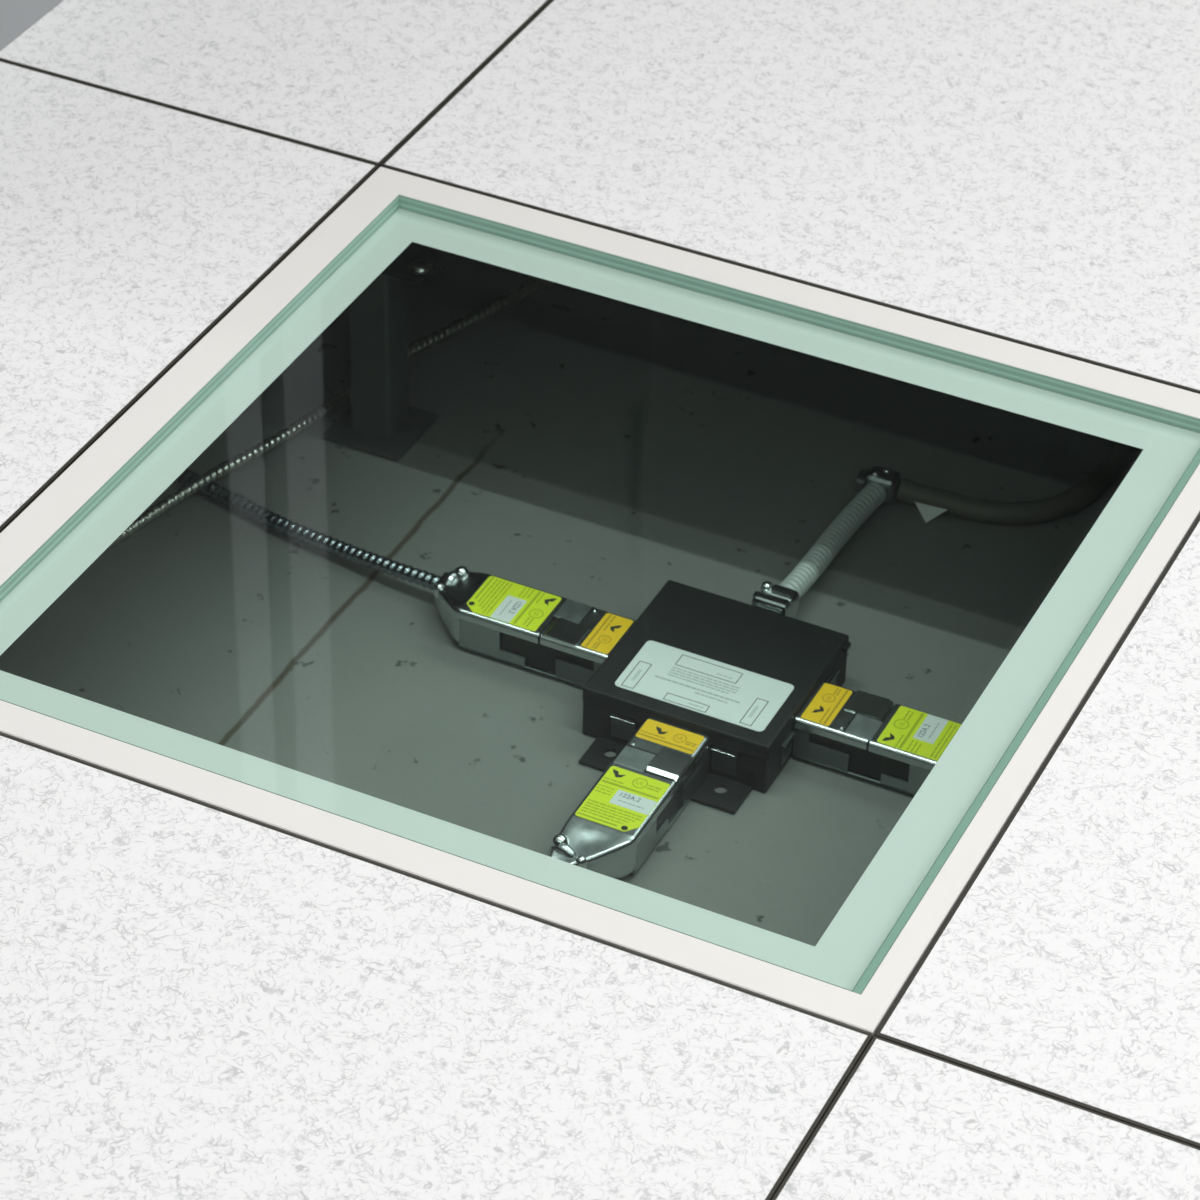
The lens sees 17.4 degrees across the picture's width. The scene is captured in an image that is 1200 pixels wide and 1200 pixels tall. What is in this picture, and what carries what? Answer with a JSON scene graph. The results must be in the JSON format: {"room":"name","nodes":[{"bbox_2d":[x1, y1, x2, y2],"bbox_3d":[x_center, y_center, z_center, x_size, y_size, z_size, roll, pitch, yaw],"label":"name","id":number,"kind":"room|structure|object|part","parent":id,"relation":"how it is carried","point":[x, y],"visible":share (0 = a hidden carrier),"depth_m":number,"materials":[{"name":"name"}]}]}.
{"room":"server room","nodes":[
{"label":"server room","id":0,"kind":"room"},
{"bbox_2d":[0,255,1142,945],"bbox_3d":[0.316,0.042,2.606,6.200,0.100,8.500,17,40,20],"label":"floor","id":1,"kind":"structure","parent":0,"point":[596,451],"depth_m":2.60,"materials":[{"name":"concrete"}]},
{"bbox_2d":[105,279,552,551],"bbox_3d":[-0.182,-0.140,2.728,0.022,0.020,0.586,28,45,30],"label":"cable","id":2,"kind":"object","parent":1,"relation":"on","point":[262,447],"visible":0.61,"depth_m":2.69,"materials":[{"name":"silver metal"}]},
{"bbox_2d":[322,243,453,461],"bbox_3d":[-0.150,-0.191,2.662,0.124,0.182,0.100,17,40,20],"label":"pedestal","id":3,"kind":"object","parent":1,"relation":"on","point":[379,420],"visible":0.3,"depth_m":2.67,"materials":[{"name":"metal"}]},
{"bbox_3d":[-0.152,-0.120,2.717,0.060,0.004,0.060,17,40,20],"label":"plate","id":4,"kind":"part","parent":3,"relation":"part of","materials":[{"name":"metal"}]},
{"bbox_3d":[-0.149,-0.256,2.612,0.124,0.018,0.100,17,40,20],"label":"head plate","id":5,"kind":"part","parent":3,"relation":"part of","materials":[{"name":"black metal"}]},
{"bbox_2d":[176,468,635,686],"bbox_3d":[-0.195,-0.051,2.600,0.510,0.034,0.062,24,43,27],"label":"cable","id":6,"kind":"object","parent":1,"relation":"on","point":[505,620],"visible":0.74,"depth_m":2.51,"materials":[{"name":"silver metal"}]},
{"bbox_3d":[-0.069,0.027,2.506,0.047,0.021,0.002,17,40,20],"label":"plate","id":7,"kind":"part","parent":6,"relation":"part of","materials":[{"name":"metal"}]},
{"bbox_2d":[474,577,544,626],"bbox_3d":[-0.056,0.002,2.510,0.047,0.001,0.038,17,40,20],"label":"print","id":8,"kind":"object","parent":6,"relation":"on","point":[498,602],"depth_m":2.51,"materials":[{"name":"green"}]},
{"bbox_3d":[-0.033,0.033,2.519,0.106,0.001,0.044,17,40,20],"label":"plate","id":9,"kind":"part","parent":6,"relation":"part of","materials":[{"name":"metal"}]},
{"bbox_2d":[545,598,556,604],"bbox_3d":[-0.033,0.000,2.512,0.006,0.001,0.010,25,43,28],"label":"print","id":10,"kind":"object","parent":6,"relation":"on","point":[548,601],"depth_m":2.51,"materials":[{"name":"black paint"}]},
{"bbox_3d":[-0.011,0.045,2.485,0.037,0.021,0.002,17,40,20],"label":"plate","id":11,"kind":"part","parent":6,"relation":"part of","materials":[{"name":"metal"}]},
{"bbox_2d":[540,608,635,663],"bbox_3d":[-0.006,0.020,2.493,0.048,0.007,0.044,17,40,20],"label":"receptacle","id":12,"kind":"object","parent":6,"relation":"attached to","point":[567,635],"depth_m":2.49,"materials":[{"name":"metal"}]},
{"bbox_2d":[548,716,710,878],"bbox_3d":[-0.057,0.205,2.271,0.051,0.034,0.440,20,41,22],"label":"connector","id":13,"kind":"object","parent":1,"relation":"on","point":[634,802],"visible":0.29,"depth_m":2.36,"materials":[{"name":"silver metal"}]},
{"bbox_2d":[577,777,660,825],"bbox_3d":[0.013,0.120,2.358,0.038,0.001,0.047,17,40,20],"label":"print","id":14,"kind":"object","parent":13,"relation":"on","point":[611,801],"depth_m":2.36,"materials":[{"name":"green"}]},
{"bbox_2d":[613,769,624,777],"bbox_3d":[0.010,0.106,2.377,0.010,0.001,0.006,25,43,28],"label":"print","id":15,"kind":"object","parent":13,"relation":"on","point":[617,773],"depth_m":2.38,"materials":[{"name":"black paint"}]},
{"bbox_3d":[0.031,0.142,2.360,0.002,0.021,0.047,17,40,20],"label":"plate","id":16,"kind":"part","parent":13,"relation":"part of","materials":[{"name":"metal"}]},
{"bbox_2d":[612,716,710,788],"bbox_3d":[0.038,0.093,2.400,0.044,0.007,0.048,17,40,20],"label":"receptacle","id":17,"kind":"object","parent":13,"relation":"attached to","point":[660,754],"depth_m":2.39,"materials":[{"name":"metal"}]},
{"bbox_3d":[0.024,0.129,2.395,0.044,0.001,0.106,17,40,20],"label":"plate","id":18,"kind":"part","parent":13,"relation":"part of","materials":[{"name":"metal"}]},
{"bbox_3d":[0.059,0.107,2.406,0.002,0.021,0.037,17,40,20],"label":"plate","id":19,"kind":"part","parent":13,"relation":"part of","materials":[{"name":"metal"}]},
{"bbox_2d":[579,580,850,814],"bbox_3d":[0.068,0.060,2.461,0.133,0.038,0.152,17,40,20],"label":"junction box","id":20,"kind":"object","parent":1,"relation":"on","point":[737,674],"visible":0.97,"depth_m":2.44,"materials":[{"name":"metal"}]},
{"bbox_2d":[752,466,900,617],"bbox_3d":[0.148,-0.034,2.588,0.031,0.030,0.201,17,40,20],"label":"conduit","id":21,"kind":"object","parent":1,"relation":"on","point":[879,485],"visible":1,"depth_m":2.59,"materials":[{"name":"metal"}]},
{"bbox_2d":[792,681,961,794],"bbox_3d":[0.294,0.126,2.386,0.366,0.034,0.047,17,40,20],"label":"connector","id":22,"kind":"object","parent":1,"relation":"on","point":[864,735],"visible":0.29,"depth_m":2.42,"materials":[{"name":"silver metal"}]},
{"bbox_3d":[0.137,0.092,2.428,0.037,0.021,0.002,17,40,20],"label":"plate","id":23,"kind":"part","parent":22,"relation":"part of","materials":[{"name":"metal"}]},
{"bbox_2d":[794,681,893,749],"bbox_3d":[0.152,0.071,2.433,0.048,0.007,0.044,17,40,20],"label":"receptacle","id":24,"kind":"object","parent":22,"relation":"attached to","point":[834,717],"depth_m":2.43,"materials":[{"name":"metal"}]},
{"bbox_3d":[0.177,0.100,2.439,0.106,0.001,0.044,17,40,20],"label":"plate","id":25,"kind":"part","parent":22,"relation":"part of","materials":[{"name":"metal"}]},
{"bbox_2d":[882,733,893,740],"bbox_3d":[0.178,0.085,2.409,0.006,0.001,0.010,25,43,28],"label":"print","id":26,"kind":"object","parent":22,"relation":"on","point":[885,736],"depth_m":2.41,"materials":[{"name":"black paint"}]},
{"bbox_3d":[0.195,0.110,2.406,0.047,0.021,0.002,17,40,20],"label":"plate","id":27,"kind":"part","parent":22,"relation":"part of","materials":[{"name":"metal"}]},
{"bbox_2d":[894,710,958,759],"bbox_3d":[0.202,0.084,2.412,0.047,0.001,0.038,17,40,20],"label":"print","id":28,"kind":"object","parent":22,"relation":"on","point":[918,735],"depth_m":2.41,"materials":[{"name":"green"}]},
{"bbox_2d":[915,502,946,522],"bbox_3d":[0.222,-0.057,2.639,0.023,0.013,0.003,14,39,16],"label":"paper tag","id":29,"kind":"object","parent":1,"relation":"on","point":[928,512],"visible":1,"depth_m":2.64,"materials":[{"name":"white paper"}]},
{"bbox_2d":[896,443,1139,524],"bbox_3d":[0.324,-0.099,2.691,0.260,0.020,0.088,-25,45,-30],"label":"conduit","id":30,"kind":"object","parent":1,"relation":"on","point":[1072,500],"visible":0.68,"depth_m":2.64,"materials":[{"name":"black plastic"}]},
{"bbox_2d":[0,0,1199,1199],"bbox_3d":[-0.005,-0.023,2.272,1.829,0.032,1.829,17,40,20],"label":"floor","id":31,"kind":"structure","parent":0,"point":[199,1001],"depth_m":2.09,"materials":[{"name":"laminate"}]},
{"bbox_2d":[0,0,62,50],"bbox_3d":[-0.784,-1.378,2.177,0.912,2.200,0.635,17,40,20],"label":"tall cabinet","id":32,"kind":"object","parent":31,"relation":"on","point":[16,16],"visible":1,"depth_m":2.70,"materials":[{"name":"grey paint"}]},
{"bbox_2d":[0,167,1199,1036],"bbox_3d":[-0.005,-0.024,2.272,0.608,0.030,0.608,17,40,20],"label":"floor panel","id":33,"kind":"object","parent":31,"relation":"in","point":[876,941],"visible":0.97,"depth_m":2.25,"materials":[{"name":"white metal"}]}
]}

